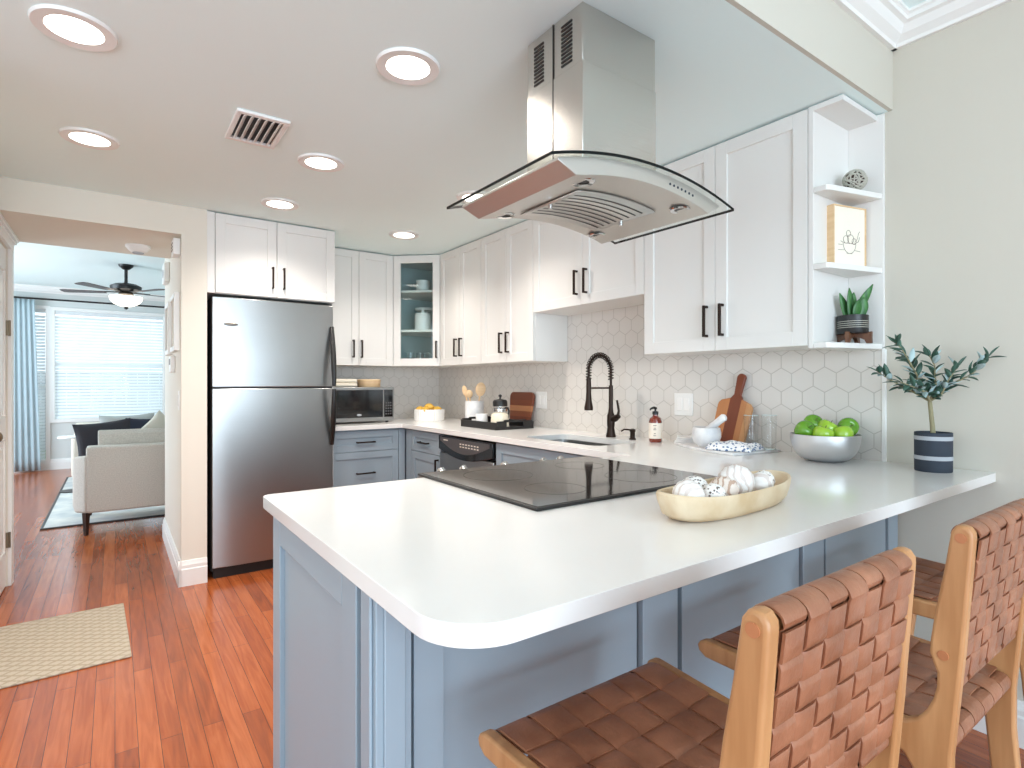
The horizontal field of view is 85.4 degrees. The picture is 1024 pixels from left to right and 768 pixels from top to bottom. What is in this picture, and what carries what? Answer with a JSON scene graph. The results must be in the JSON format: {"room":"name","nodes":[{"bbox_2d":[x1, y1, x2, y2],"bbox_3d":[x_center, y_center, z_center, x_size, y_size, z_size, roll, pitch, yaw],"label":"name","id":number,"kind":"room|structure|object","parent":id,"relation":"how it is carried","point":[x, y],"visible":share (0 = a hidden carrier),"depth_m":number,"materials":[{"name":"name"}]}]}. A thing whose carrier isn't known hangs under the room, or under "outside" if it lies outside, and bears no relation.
{"room":"kitchen","nodes":[
{"label":"kitchen","id":0,"kind":"room"},
{"bbox_2d":[0,239,7,586],"bbox_3d":[-2.535,-0.088,2.552,0.100,2.620,2.300,0,0,-36],"label":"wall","id":1,"kind":"structure","parent":0,"point":[1,242],"depth_m":3.35,"materials":[{"name":"beige paint"}]},
{"bbox_2d":[0,243,10,594],"bbox_3d":[-2.809,0.201,3.044,0.112,2.027,0.812,0,0,-36],"label":"door","id":2,"kind":"structure","parent":1,"relation":"in","point":[5,325],"depth_m":3.25,"materials":[{"name":"white paint"}]},
{"bbox_2d":[0,212,18,585],"bbox_3d":[-2.798,0.160,3.039,0.039,2.125,1.030,0,0,-36],"label":"trim","id":3,"kind":"structure","parent":1,"relation":"attached to","point":[8,237],"depth_m":3.36,"materials":[{"name":"white paint"}]},
{"bbox_2d":[14,242,164,294],"bbox_3d":[-4.378,-1.428,6.120,6.200,0.100,5.650,0,0,-36],"label":"ceiling","id":4,"kind":"structure","parent":0,"point":[34,264],"depth_m":6.62,"materials":[{"name":"white paint"}]},
{"bbox_2d":[59,264,164,309],"bbox_3d":[-4.484,-1.119,6.466,1.245,0.517,1.217,0,0,-36],"label":"ceiling fan","id":5,"kind":"object","parent":4,"relation":"hanging from","point":[126,291],"visible":0.92,"depth_m":6.33,"materials":[{"name":"black metal"}]},
{"bbox_2d":[14,291,164,458],"bbox_3d":[-5.992,-0.088,8.377,6.200,2.620,0.100,0,0,-36],"label":"wall","id":6,"kind":"structure","parent":0,"point":[59,448],"depth_m":8.02,"materials":[{"name":"grey paint"}]},
{"bbox_2d":[35,305,49,465],"bbox_3d":[-6.707,0.022,7.838,0.290,2.260,0.105,0,0,-36],"label":"window","id":7,"kind":"structure","parent":6,"relation":"in","point":[47,308],"depth_m":7.86,"materials":[{"name":"white paint"}]},
{"bbox_2d":[35,309,44,459],"bbox_3d":[-6.698,0.021,7.826,0.178,2.158,0.050,0,0,-36],"label":"window blind","id":8,"kind":"object","parent":7,"relation":"attached to","point":[41,353],"visible":0.43,"depth_m":7.85,"materials":[{"name":"white plastic"}]},
{"bbox_2d":[23,458,70,471],"bbox_3d":[-5.958,1.146,8.329,6.000,0.152,0.018,0,0,-36],"label":"baseboard","id":9,"kind":"structure","parent":6,"relation":"attached to","point":[63,463],"depth_m":7.93,"materials":[{"name":"white paint"}]},
{"bbox_2d":[14,284,164,301],"bbox_3d":[-5.939,-1.333,8.302,6.000,0.090,0.085,0,0,-36],"label":"trim","id":10,"kind":"structure","parent":6,"relation":"attached to","point":[17,287],"depth_m":7.96,"materials":[{"name":"white paint"}]},
{"bbox_2d":[14,296,164,307],"bbox_3d":[-5.835,-1.188,8.333,2.796,0.052,0.156,0,0,-36],"label":"curtain rod","id":11,"kind":"object","parent":6,"relation":"attached to","point":[14,296],"visible":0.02,"depth_m":7.96,"materials":[{"name":"black"}]},
{"bbox_2d":[14,298,40,471],"bbox_3d":[-6.703,0.015,7.650,0.324,2.375,0.036,0,0,-36],"label":"curtain","id":12,"kind":"object","parent":11,"relation":"hanging from","point":[26,409],"visible":0.89,"depth_m":7.65,"materials":[{"name":"blue fabric"}]},
{"bbox_2d":[50,307,164,422],"bbox_3d":[-6.016,-0.273,8.333,1.410,1.650,0.105,0,0,-36],"label":"window","id":13,"kind":"structure","parent":6,"relation":"in","point":[52,309],"depth_m":8.01,"materials":[{"name":"white paint"}]},
{"bbox_2d":[55,311,161,418],"bbox_3d":[-6.007,-0.274,8.320,1.298,1.548,0.050,0,0,-36],"label":"window blind","id":14,"kind":"object","parent":13,"relation":"attached to","point":[123,371],"visible":0.89,"depth_m":8.29,"materials":[{"name":"white plastic"}]},
{"bbox_2d":[0,176,180,258],"bbox_3d":[-2.579,-1.022,3.433,0.853,0.233,0.805,0,0,-36],"label":"wall header","id":15,"kind":"structure","parent":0,"point":[37,213],"depth_m":3.19,"materials":[{"name":"beige paint"}]},
{"bbox_2d":[125,243,150,254],"bbox_3d":[-2.449,-0.879,3.636,0.140,0.052,0.140,0,0,-36],"label":"smoke detector","id":16,"kind":"object","parent":15,"relation":"attached to","point":[139,249],"visible":1,"depth_m":3.60,"materials":[{"name":"white paint"}]},
{"bbox_2d":[165,206,206,560],"bbox_3d":[-2.338,0.042,3.946,0.137,2.360,1.360,0,0,-36],"label":"wall partition","id":17,"kind":"structure","parent":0,"point":[186,427],"depth_m":3.40,"materials":[{"name":"beige paint"}]},
{"bbox_2d":[162,262,169,284],"bbox_3d":[-2.578,-0.821,4.131,0.038,0.145,0.200,0,0,-36],"label":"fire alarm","id":18,"kind":"object","parent":17,"relation":"attached to","point":[166,266],"visible":1,"depth_m":4.06,"materials":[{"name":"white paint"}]},
{"bbox_2d":[165,301,172,355],"bbox_3d":[-2.444,-0.388,3.951,0.030,0.360,0.330,0,0,-36],"label":"picture frame","id":19,"kind":"object","parent":17,"relation":"attached to","point":[167,306],"visible":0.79,"depth_m":4.00,"materials":[{"name":"white paint"}]},
{"bbox_2d":[162,517,181,587],"bbox_3d":[-2.396,1.146,3.894,0.018,0.152,1.378,0,0,-36],"label":"baseboard","id":20,"kind":"structure","parent":17,"relation":"attached to","point":[173,555],"depth_m":3.72,"materials":[{"name":"white paint"}]},
{"bbox_2d":[170,292,179,352],"bbox_3d":[-2.167,-0.388,3.564,0.030,0.360,0.340,0,0,-36],"label":"picture frame","id":21,"kind":"object","parent":17,"relation":"attached to","point":[175,298],"visible":1,"depth_m":3.43,"materials":[{"name":"white paint"}]},
{"bbox_2d":[171,238,180,257],"bbox_3d":[-2.077,-0.838,3.426,0.043,0.100,0.130,0,0,-36],"label":"door chime","id":22,"kind":"object","parent":17,"relation":"attached to","point":[176,242],"visible":1,"depth_m":3.38,"materials":[{"name":"white paint"}]},
{"bbox_2d":[178,557,206,586],"bbox_3d":[-1.944,1.146,3.381,0.155,0.152,0.018,0,0,-36],"label":"baseboard","id":23,"kind":"structure","parent":17,"relation":"attached to","point":[194,571],"depth_m":3.38,"materials":[{"name":"white paint"}]},
{"bbox_2d":[0,0,887,255],"bbox_3d":[-0.857,-1.108,2.822,3.090,0.060,3.747,0,0,-36],"label":"ceiling","id":24,"kind":"structure","parent":0,"point":[178,73],"depth_m":2.08,"materials":[{"name":"white paint"}]},
{"bbox_2d":[28,4,117,51],"bbox_3d":[-1.324,-1.073,1.681,0.214,0.010,0.214,0,0,-36],"label":"recessed light","id":25,"kind":"object","parent":24,"relation":"in","point":[71,24],"visible":1,"depth_m":1.67,"materials":[{"name":"white paint"}]},
{"bbox_2d":[59,127,119,149],"bbox_3d":[-1.849,-1.073,2.432,0.214,0.010,0.214,0,0,-36],"label":"recessed light","id":26,"kind":"object","parent":24,"relation":"in","point":[88,137],"visible":1,"depth_m":2.42,"materials":[{"name":"white paint"}]},
{"bbox_2d":[225,108,290,148],"bbox_3d":[-1.077,-1.069,2.343,0.200,0.017,0.305,0,0,-36],"label":"ceiling vent","id":27,"kind":"object","parent":24,"relation":"in","point":[246,126],"visible":1,"depth_m":2.33,"materials":[{"name":"white metal"}]},
{"bbox_2d":[260,197,298,210],"bbox_3d":[-1.386,-1.073,3.314,0.214,0.010,0.214,0,0,-36],"label":"recessed light","id":28,"kind":"object","parent":24,"relation":"in","point":[273,203],"visible":1,"depth_m":3.30,"materials":[{"name":"white paint"}]},
{"bbox_2d":[297,153,343,171],"bbox_3d":[-0.927,-1.073,2.696,0.214,0.010,0.214,0,0,-36],"label":"recessed light","id":29,"kind":"object","parent":24,"relation":"in","point":[324,162],"visible":1,"depth_m":2.69,"materials":[{"name":"white paint"}]},
{"bbox_2d":[389,230,418,239],"bbox_3d":[-0.779,-1.073,4.002,0.214,0.010,0.214,0,0,-36],"label":"recessed light","id":30,"kind":"object","parent":24,"relation":"in","point":[405,235],"visible":1,"depth_m":3.99,"materials":[{"name":"white paint"}]},
{"bbox_2d":[376,47,439,84],"bbox_3d":[-0.352,-1.073,1.881,0.214,0.010,0.214,0,0,-36],"label":"recessed light","id":31,"kind":"object","parent":24,"relation":"in","point":[409,63],"visible":1,"depth_m":1.87,"materials":[{"name":"white paint"}]},
{"bbox_2d":[456,191,487,203],"bbox_3d":[-0.213,-1.073,3.199,0.214,0.010,0.214,0,0,-36],"label":"recessed light","id":32,"kind":"object","parent":24,"relation":"in","point":[461,195],"visible":0.4,"depth_m":3.16,"materials":[{"name":"white paint"}]},
{"bbox_2d":[447,1,733,243],"bbox_3d":[0.250,-0.802,1.756,0.752,0.550,0.517,0,0,-36],"label":"range hood","id":33,"kind":"object","parent":24,"relation":"hanging from","point":[591,165],"visible":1,"depth_m":1.65,"materials":[{"name":"silver glass"}]},
{"bbox_2d":[0,469,1023,767],"bbox_3d":[-2.316,1.272,2.800,5.690,0.100,13.450,0,0,-36],"label":"floor","id":34,"kind":"structure","parent":0,"point":[195,689],"depth_m":2.41,"materials":[{"name":"brown wood"}]},
{"bbox_2d":[0,603,131,688],"bbox_3d":[-2.138,1.218,2.620,0.530,0.008,0.750,0,0,-37],"label":"floor mat","id":35,"kind":"object","parent":34,"relation":"on","point":[30,651],"visible":1,"depth_m":2.60,"materials":[{"name":"beige wicker"}]},
{"bbox_2d":[40,477,164,529],"bbox_3d":[-3.597,1.216,6.833,3.120,0.011,3.180,0,0,-36],"label":"area rug","id":36,"kind":"object","parent":34,"relation":"on","point":[62,514],"visible":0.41,"depth_m":5.15,"materials":[{"name":"grey carpet"}]},
{"bbox_2d":[71,422,99,476],"bbox_3d":[-5.096,0.851,7.021,0.720,0.720,0.750,0,0,-36],"label":"armchair","id":37,"kind":"object","parent":36,"relation":"on","point":[74,449],"visible":0.1,"depth_m":6.53,"materials":[{"name":"beige fabric"}]},
{"bbox_2d":[73,428,164,535],"bbox_3d":[-2.892,0.805,5.358,2.110,0.834,0.880,0,0,-36],"label":"sofa","id":38,"kind":"object","parent":34,"relation":"on","point":[126,468],"visible":0.38,"depth_m":4.60,"materials":[{"name":"beige fabric"}]},
{"bbox_2d":[72,418,129,455],"bbox_3d":[-3.583,0.522,4.888,0.455,0.432,0.154,0,0,-42],"label":"throw pillow","id":39,"kind":"object","parent":38,"relation":"on","point":[86,435],"visible":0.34,"depth_m":4.80,"materials":[{"name":"grey fabric"}]},
{"bbox_2d":[99,412,154,422],"bbox_3d":[-3.642,0.502,5.263,0.457,0.454,0.152,0,0,-30],"label":"throw pillow","id":40,"kind":"object","parent":38,"relation":"on","point":[102,419],"visible":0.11,"depth_m":5.24,"materials":[{"name":"grey fabric"}]},
{"bbox_2d":[98,428,164,444],"bbox_3d":[-3.142,0.564,4.947,0.877,0.352,0.173,0,0,-36],"label":"cushion","id":41,"kind":"object","parent":38,"relation":"on","point":[145,435],"depth_m":4.76,"materials":[{"name":"white fabric"}]},
{"bbox_2d":[125,418,150,428],"bbox_3d":[-3.409,0.522,5.246,0.401,0.415,0.147,0,0,-43],"label":"throw pillow","id":42,"kind":"object","parent":38,"relation":"on","point":[134,423],"visible":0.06,"depth_m":5.16,"materials":[{"name":"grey fabric"}]},
{"bbox_2d":[141,410,164,428],"bbox_3d":[-3.272,0.487,5.159,0.134,0.490,0.494,0,0,44],"label":"throw pillow","id":43,"kind":"object","parent":38,"relation":"on","point":[158,421],"visible":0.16,"depth_m":5.13,"materials":[{"name":"beige fabric"}]},
{"bbox_2d":[207,296,336,578],"bbox_3d":[-1.732,0.336,3.917,0.757,1.772,0.794,0,0,-36],"label":"refrigerator","id":44,"kind":"object","parent":34,"relation":"on","point":[272,366],"visible":0.95,"depth_m":3.61,"materials":[{"name":"grey metal"}]},
{"bbox_2d":[333,428,404,486],"bbox_3d":[-1.256,0.781,4.428,0.593,0.882,0.668,0,0,-36],"label":"base cabinet","id":45,"kind":"object","parent":34,"relation":"on","point":[368,456],"visible":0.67,"depth_m":4.19,"materials":[{"name":"blue paint"}]},
{"bbox_2d":[404,428,444,479],"bbox_3d":[-0.607,0.781,4.552,0.669,0.882,1.220,0,0,-36],"label":"base cabinet","id":46,"kind":"object","parent":34,"relation":"on","point":[422,451],"visible":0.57,"depth_m":4.14,"materials":[{"name":"blue paint"}]},
{"bbox_2d":[439,434,498,469],"bbox_3d":[-0.069,0.788,3.764,0.612,0.868,0.674,0,0,-36],"label":"dishwasher","id":47,"kind":"object","parent":34,"relation":"on","point":[459,451],"visible":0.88,"depth_m":3.57,"materials":[{"name":"black metal"}]},
{"bbox_2d":[496,443,597,464],"bbox_3d":[0.247,0.781,2.915,0.090,0.882,1.055,0,0,-36],"label":"base cabinet","id":48,"kind":"object","parent":34,"relation":"on","point":[510,453],"visible":0.19,"depth_m":3.11,"materials":[{"name":"blue paint"}]},
{"bbox_2d":[273,515,897,767],"bbox_3d":[0.435,0.781,1.825,2.148,0.882,0.738,0,0,-36],"label":"base cabinet","id":49,"kind":"object","parent":34,"relation":"on","point":[354,687],"visible":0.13,"depth_m":1.18,"materials":[{"name":"blue paint"}]},
{"bbox_2d":[263,417,995,648],"bbox_3d":[-0.380,0.324,2.954,2.159,0.032,4.068,0,0,-36],"label":"countertop","id":50,"kind":"structure","parent":49,"relation":"on","point":[457,567],"depth_m":1.15,"materials":[{"name":"white stone"}]},
{"bbox_2d":[333,387,393,423],"bbox_3d":[-1.266,0.167,4.494,0.500,0.282,0.386,0,0,-36],"label":"microwave","id":51,"kind":"object","parent":50,"relation":"on","point":[354,404],"visible":0.8,"depth_m":4.34,"materials":[{"name":"silver metal"}]},
{"bbox_2d":[357,379,380,386],"bbox_3d":[-1.166,-0.006,4.527,0.186,0.064,0.186,0,0,-36],"label":"round box","id":52,"kind":"object","parent":51,"relation":"on","point":[361,382],"visible":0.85,"depth_m":4.45,"materials":[{"name":"brown wood"}]},
{"bbox_2d":[414,409,444,420],"bbox_3d":[-0.697,0.260,4.678,0.254,0.097,0.254,0,0,-36],"label":"ribbed bowl","id":53,"kind":"object","parent":50,"relation":"on","point":[419,415],"visible":0.88,"depth_m":4.57,"materials":[{"name":"white ceramic"}]},
{"bbox_2d":[465,401,483,420],"bbox_3d":[-0.294,0.221,4.339,0.148,0.175,0.148,0,0,-36],"label":"utensil crock","id":54,"kind":"object","parent":50,"relation":"on","point":[472,408],"visible":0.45,"depth_m":4.27,"materials":[{"name":"white ceramic"}]},
{"bbox_2d":[461,416,533,429],"bbox_3d":[-0.112,0.275,3.959,0.315,0.066,0.460,0,0,-36],"label":"serving tray","id":55,"kind":"object","parent":50,"relation":"on","point":[466,422],"visible":0.91,"depth_m":3.83,"materials":[{"name":"black"}]},
{"bbox_2d":[493,394,509,416],"bbox_3d":[-0.081,0.186,3.946,0.106,0.226,0.134,0,0,-15],"label":"press","id":56,"kind":"object","parent":55,"relation":"on","point":[498,402],"visible":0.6,"depth_m":3.92,"materials":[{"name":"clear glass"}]},
{"bbox_2d":[510,392,534,419],"bbox_3d":[0.068,0.183,4.106,0.046,0.245,0.289,0,0,-36],"label":"cutting board","id":57,"kind":"object","parent":50,"relation":"on","point":[521,403],"visible":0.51,"depth_m":4.09,"materials":[{"name":"brown wood"}]},
{"bbox_2d":[551,439,611,445],"bbox_3d":[0.373,0.432,3.088,0.354,0.186,0.634,0,0,-36],"label":"sink","id":58,"kind":"object","parent":50,"relation":"in","point":[559,440],"visible":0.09,"depth_m":3.30,"materials":[{"name":"silver metal"}]},
{"bbox_2d":[584,352,620,436],"bbox_3d":[0.517,0.063,3.161,0.230,0.490,0.098,0,0,-36],"label":"faucet","id":59,"kind":"object","parent":50,"relation":"on","point":[611,418],"visible":1,"depth_m":3.18,"materials":[{"name":"brown metal"}]},
{"bbox_2d":[649,406,661,442],"bbox_3d":[0.762,0.213,2.948,0.070,0.190,0.070,0,0,8],"label":"soap bottle","id":60,"kind":"object","parent":50,"relation":"on","point":[655,422],"visible":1,"depth_m":2.92,"materials":[{"name":"orange glass"}]},
{"bbox_2d":[656,470,790,521],"bbox_3d":[0.538,0.274,1.379,0.520,0.068,0.166,0,0,-39],"label":"dough bowl","id":61,"kind":"object","parent":50,"relation":"on","point":[677,507],"visible":0.77,"depth_m":1.24,"materials":[{"name":"beige wood"}]},
{"bbox_2d":[672,479,704,496],"bbox_3d":[0.401,0.254,1.262,0.072,0.075,0.074,0,0,-29],"label":"ball","id":62,"kind":"object","parent":61,"relation":"in","point":[687,487],"visible":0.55,"depth_m":1.24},
{"bbox_2d":[703,483,725,496],"bbox_3d":[0.465,0.258,1.283,0.058,0.059,0.057,0,0,-11],"label":"ball","id":63,"kind":"object","parent":61,"relation":"in","point":[710,490],"visible":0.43,"depth_m":1.26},
{"bbox_2d":[710,476,739,495],"bbox_3d":[0.509,0.256,1.337,0.070,0.069,0.071,0,0,-10],"label":"ball","id":64,"kind":"object","parent":61,"relation":"in","point":[730,486],"visible":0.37,"depth_m":1.31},
{"bbox_2d":[718,464,754,493],"bbox_3d":[0.564,0.246,1.400,0.087,0.089,0.087,0,0,-44],"label":"ball","id":65,"kind":"object","parent":61,"relation":"in","point":[743,476],"visible":0.53,"depth_m":1.37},
{"bbox_2d":[753,472,773,490],"bbox_3d":[0.641,0.259,1.431,0.063,0.064,0.064,0,0,44],"label":"ball","id":66,"kind":"object","parent":61,"relation":"in","point":[763,480],"visible":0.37,"depth_m":1.41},
{"bbox_2d":[674,442,779,455],"bbox_3d":[0.953,0.302,2.628,0.316,0.012,0.495,0,0,-36],"label":"marble board","id":67,"kind":"object","parent":50,"relation":"on","point":[693,446],"visible":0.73,"depth_m":2.48,"materials":[{"name":"white stone"}]},
{"bbox_2d":[692,426,720,446],"bbox_3d":[0.917,0.249,2.617,0.132,0.092,0.132,0,0,-36],"label":"mortar","id":68,"kind":"object","parent":67,"relation":"on","point":[702,436],"visible":0.77,"depth_m":2.57,"materials":[{"name":"white ceramic"}]},
{"bbox_2d":[715,374,752,442],"bbox_3d":[1.069,0.121,2.682,0.081,0.342,0.197,0,0,-36],"label":"paddle board","id":69,"kind":"object","parent":67,"relation":"on","point":[735,428],"visible":0.77,"depth_m":2.66,"materials":[{"name":"brown wood"}]},
{"bbox_2d":[705,440,764,452],"bbox_3d":[0.995,0.275,2.497,0.229,0.039,0.175,0,0,40],"label":"napkin","id":70,"kind":"object","parent":67,"relation":"on","point":[731,445],"visible":1,"depth_m":2.46,"materials":[{"name":"white fabric"}]},
{"bbox_2d":[790,432,861,462],"bbox_3d":[1.260,0.254,2.235,0.252,0.108,0.252,0,0,-36],"label":"fruit bowl","id":71,"kind":"object","parent":50,"relation":"on","point":[813,448],"visible":0.91,"depth_m":2.14,"materials":[{"name":"silver metal"}]},
{"bbox_2d":[794,420,814,435],"bbox_3d":[1.178,0.186,2.233,0.077,0.080,0.080,0,0,-36],"label":"apple","id":72,"kind":"object","parent":71,"relation":"in","point":[804,427],"visible":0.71,"depth_m":2.21,"materials":[{"name":"green food"}]},
{"bbox_2d":[812,425,834,436],"bbox_3d":[1.224,0.202,2.182,0.077,0.078,0.078,0,0,-36],"label":"apple","id":73,"kind":"object","parent":71,"relation":"in","point":[818,430],"visible":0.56,"depth_m":2.16,"materials":[{"name":"green food"}]},
{"bbox_2d":[833,426,853,436],"bbox_3d":[1.302,0.202,2.187,0.076,0.078,0.077,0,0,-36],"label":"apple","id":74,"kind":"object","parent":71,"relation":"in","point":[840,431],"visible":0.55,"depth_m":2.16,"materials":[{"name":"green food"}]},
{"bbox_2d":[837,417,859,434],"bbox_3d":[1.351,0.173,2.233,0.080,0.078,0.080,0,0,-36],"label":"apple","id":75,"kind":"object","parent":71,"relation":"in","point":[850,422],"visible":0.53,"depth_m":2.21,"materials":[{"name":"green food"}]},
{"bbox_2d":[869,333,1004,472],"bbox_3d":[1.481,0.066,1.958,0.387,0.484,0.193,0,0,7],"label":"tree","id":76,"kind":"object","parent":50,"relation":"on","point":[933,449],"visible":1,"depth_m":1.93,"materials":[{"name":"green plant"}]},
{"bbox_2d":[478,547,915,767],"bbox_3d":[0.264,0.720,0.803,0.424,1.004,0.508,0,0,-36],"label":"counter stool","id":77,"kind":"object","parent":34,"relation":"on","point":[820,677],"visible":1,"depth_m":0.68,"materials":[{"name":"brown leather"}]},
{"bbox_2d":[698,498,1023,767],"bbox_3d":[0.721,0.720,1.120,0.424,1.004,0.508,0,0,-36],"label":"counter stool","id":78,"kind":"object","parent":34,"relation":"on","point":[968,670],"visible":0.71,"depth_m":0.93,"materials":[{"name":"brown wood"}]},
{"bbox_2d":[910,557,1023,697],"bbox_3d":[1.235,0.720,1.497,0.424,1.004,0.508,0,0,-36],"label":"counter stool","id":79,"kind":"object","parent":34,"relation":"on","point":[928,573],"visible":0.12,"depth_m":1.48,"materials":[{"name":"brown leather"}]},
{"bbox_2d":[417,455,717,510],"bbox_3d":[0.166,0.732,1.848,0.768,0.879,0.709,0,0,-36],"label":"cooktop","id":80,"kind":"object","parent":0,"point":[543,484],"visible":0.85,"depth_m":1.73,"materials":[{"name":"black glass"}]},
{"bbox_2d":[725,0,892,111],"bbox_3d":[0.238,-1.278,1.292,3.090,0.400,0.015,0,0,-36],"label":"wall","id":81,"kind":"structure","parent":0,"point":[821,30],"depth_m":1.90,"materials":[{"name":"beige paint"}]},
{"bbox_2d":[832,0,908,50],"bbox_3d":[0.267,-1.353,1.251,3.090,0.090,0.085,0,0,-36],"label":"trim","id":82,"kind":"structure","parent":81,"relation":"attached to","point":[885,20],"depth_m":2.02,"materials":[{"name":"white paint"}]},
{"bbox_2d":[884,0,1023,701],"bbox_3d":[1.610,-0.128,2.115,0.100,2.700,7.767,0,0,-36],"label":"wall","id":83,"kind":"structure","parent":0,"point":[954,128],"depth_m":2.01,"materials":[{"name":"beige paint"}]},
{"bbox_2d":[386,255,470,367],"bbox_3d":[-0.762,-0.611,4.821,0.592,0.921,0.588,0,0,-36],"label":"upper cabinet","id":84,"kind":"object","parent":83,"relation":"attached to","point":[412,348],"visible":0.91,"depth_m":4.80,"materials":[{"name":"white paint"}]},
{"bbox_2d":[401,290,432,301],"bbox_3d":[-0.763,-0.775,4.824,0.562,0.018,0.552,0,0,-36],"label":"shelf","id":85,"kind":"object","parent":84,"relation":"attached to","point":[406,295],"depth_m":4.86,"materials":[{"name":"white paint"}]},
{"bbox_2d":[401,330,432,336],"bbox_3d":[-0.763,-0.445,4.824,0.562,0.018,0.552,0,0,-36],"label":"shelf","id":86,"kind":"object","parent":84,"relation":"attached to","point":[404,333],"depth_m":4.79,"materials":[{"name":"white paint"}]},
{"bbox_2d":[415,310,430,329],"bbox_3d":[-0.766,-0.547,4.776,0.142,0.186,0.142,0,0,-36],"label":"canister","id":87,"kind":"object","parent":84,"relation":"on","point":[422,320],"visible":0.8,"depth_m":4.71,"materials":[{"name":"white ceramic"}]},
{"bbox_2d":[440,239,510,365],"bbox_3d":[-0.303,-0.611,4.407,0.328,0.921,0.630,0,0,-36],"label":"upper cabinet","id":88,"kind":"object","parent":83,"relation":"attached to","point":[460,268],"visible":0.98,"depth_m":4.32,"materials":[{"name":"white paint"}]},
{"bbox_2d":[481,220,567,363],"bbox_3d":[0.061,-0.611,3.897,0.328,0.921,0.620,0,0,-36],"label":"upper cabinet","id":89,"kind":"object","parent":83,"relation":"attached to","point":[511,333],"visible":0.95,"depth_m":3.76,"materials":[{"name":"white paint"}]},
{"bbox_2d":[533,220,643,315],"bbox_3d":[0.509,-0.764,3.270,0.328,0.613,0.920,0,0,-36],"label":"upper cabinet","id":90,"kind":"object","parent":83,"relation":"attached to","point":[574,273],"visible":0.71,"depth_m":3.21,"materials":[{"name":"white paint"}]},
{"bbox_2d":[439,305,881,460],"bbox_3d":[0.391,-0.085,3.727,0.008,0.786,3.727,0,0,-36],"label":"tiled wall","id":91,"kind":"structure","parent":83,"relation":"attached to","point":[834,385],"depth_m":3.06,"materials":[{"name":"white tile"}]},
{"bbox_2d":[536,392,546,408],"bbox_3d":[0.209,0.115,3.967,0.009,0.120,0.118,0,0,-36],"label":"wall outlet","id":92,"kind":"object","parent":91,"relation":"attached to","point":[541,397],"visible":1,"depth_m":3.96,"materials":[{"name":"white paint"}]},
{"bbox_2d":[674,393,692,415],"bbox_3d":[0.918,0.109,2.974,0.009,0.120,0.118,0,0,-36],"label":"wall switch","id":93,"kind":"object","parent":91,"relation":"attached to","point":[683,402],"visible":1,"depth_m":2.97,"materials":[{"name":"white plastic"}]},
{"bbox_2d":[644,109,815,355],"bbox_3d":[1.016,-0.611,2.562,0.328,0.921,0.818,0,0,-36],"label":"upper cabinet","id":94,"kind":"object","parent":83,"relation":"attached to","point":[736,281],"visible":0.86,"depth_m":2.40,"materials":[{"name":"white paint"}]},
{"bbox_2d":[808,94,884,350],"bbox_3d":[1.316,-0.606,2.179,0.304,0.936,0.150,0,0,-36],"label":"open shelf unit","id":95,"kind":"object","parent":83,"relation":"attached to","point":[844,136],"visible":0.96,"depth_m":2.20,"materials":[{"name":"white paint"}]},
{"bbox_2d":[827,204,865,265],"bbox_3d":[1.339,-0.584,2.223,0.185,0.245,0.036,0,0,-22],"label":"framed print","id":96,"kind":"object","parent":95,"relation":"on","point":[846,225],"visible":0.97,"depth_m":2.20,"materials":[{"name":"white paper"}]},
{"bbox_2d":[836,284,872,342],"bbox_3d":[1.366,-0.278,2.212,0.135,0.237,0.112,0,0,6],"label":"snake plant","id":97,"kind":"object","parent":95,"relation":"on","point":[854,321],"visible":1,"depth_m":2.19,"materials":[{"name":"green plant"}]},
{"bbox_2d":[842,169,867,189],"bbox_3d":[1.352,-0.802,2.191,0.085,0.088,0.088,0,0,-36],"label":"ball","id":98,"kind":"object","parent":95,"relation":"on","point":[855,178],"visible":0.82,"depth_m":2.16,"materials":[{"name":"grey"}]},
{"bbox_2d":[882,349,886,461],"bbox_3d":[1.478,0.085,2.204,0.012,0.446,0.015,0,0,-36],"label":"trim","id":99,"kind":"structure","parent":83,"relation":"attached to","point":[884,351],"depth_m":2.20,"materials":[{"name":"white paint"}]},
{"bbox_2d":[892,0,1012,51],"bbox_3d":[2.600,-1.353,0.572,0.085,0.090,3.905,0,0,-36],"label":"trim","id":100,"kind":"structure","parent":83,"relation":"attached to","point":[925,19],"depth_m":2.03,"materials":[{"name":"white paint"}]},
{"bbox_2d":[973,699,1023,748],"bbox_3d":[2.640,1.146,0.573,0.018,0.152,3.860,0,0,-36],"label":"baseboard","id":101,"kind":"structure","parent":83,"relation":"attached to","point":[980,726],"depth_m":1.87,"materials":[{"name":"white paint"}]},
{"bbox_3d":[-1.509,-0.088,4.733,2.127,2.620,0.120,0,0,-36],"label":"wall","id":102,"kind":"structure","parent":0,"visible":0},
{"bbox_2d":[207,211,334,305],"bbox_3d":[-1.778,-0.820,3.963,0.793,0.503,0.799,0,0,-36],"label":"upper cabinet","id":103,"kind":"object","parent":102,"relation":"attached to","point":[248,258],"visible":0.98,"depth_m":3.64,"materials":[{"name":"white paint"}]},
{"bbox_2d":[336,366,438,417],"bbox_3d":[-1.193,0.065,4.880,1.226,0.486,0.008,0,0,-36],"label":"tiled wall","id":104,"kind":"structure","parent":102,"relation":"attached to","point":[414,388],"depth_m":5.04,"materials":[{"name":"white tile"}]},
{"bbox_2d":[333,248,392,366],"bbox_3d":[-1.333,-0.611,4.566,0.629,0.921,0.353,0,0,-36],"label":"upper cabinet","id":105,"kind":"object","parent":104,"relation":"attached to","point":[363,305],"visible":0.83,"depth_m":4.48,"materials":[{"name":"white paint"}]},
{"label":"outside","id":106,"kind":"structure","parent":0,"visible":0},
{"bbox_3d":[-14.650,1.372,20.480,24.000,0.100,29.640,0,0,-36],"label":"ground","id":107,"kind":"structure","parent":106,"visible":0},
{"bbox_2d":[37,373,161,448],"bbox_3d":[-8.456,0.547,11.822,10.400,1.550,0.070,0,0,-36],"label":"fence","id":108,"kind":"object","parent":107,"relation":"on","point":[37,373],"visible":0.02,"depth_m":11.62,"materials":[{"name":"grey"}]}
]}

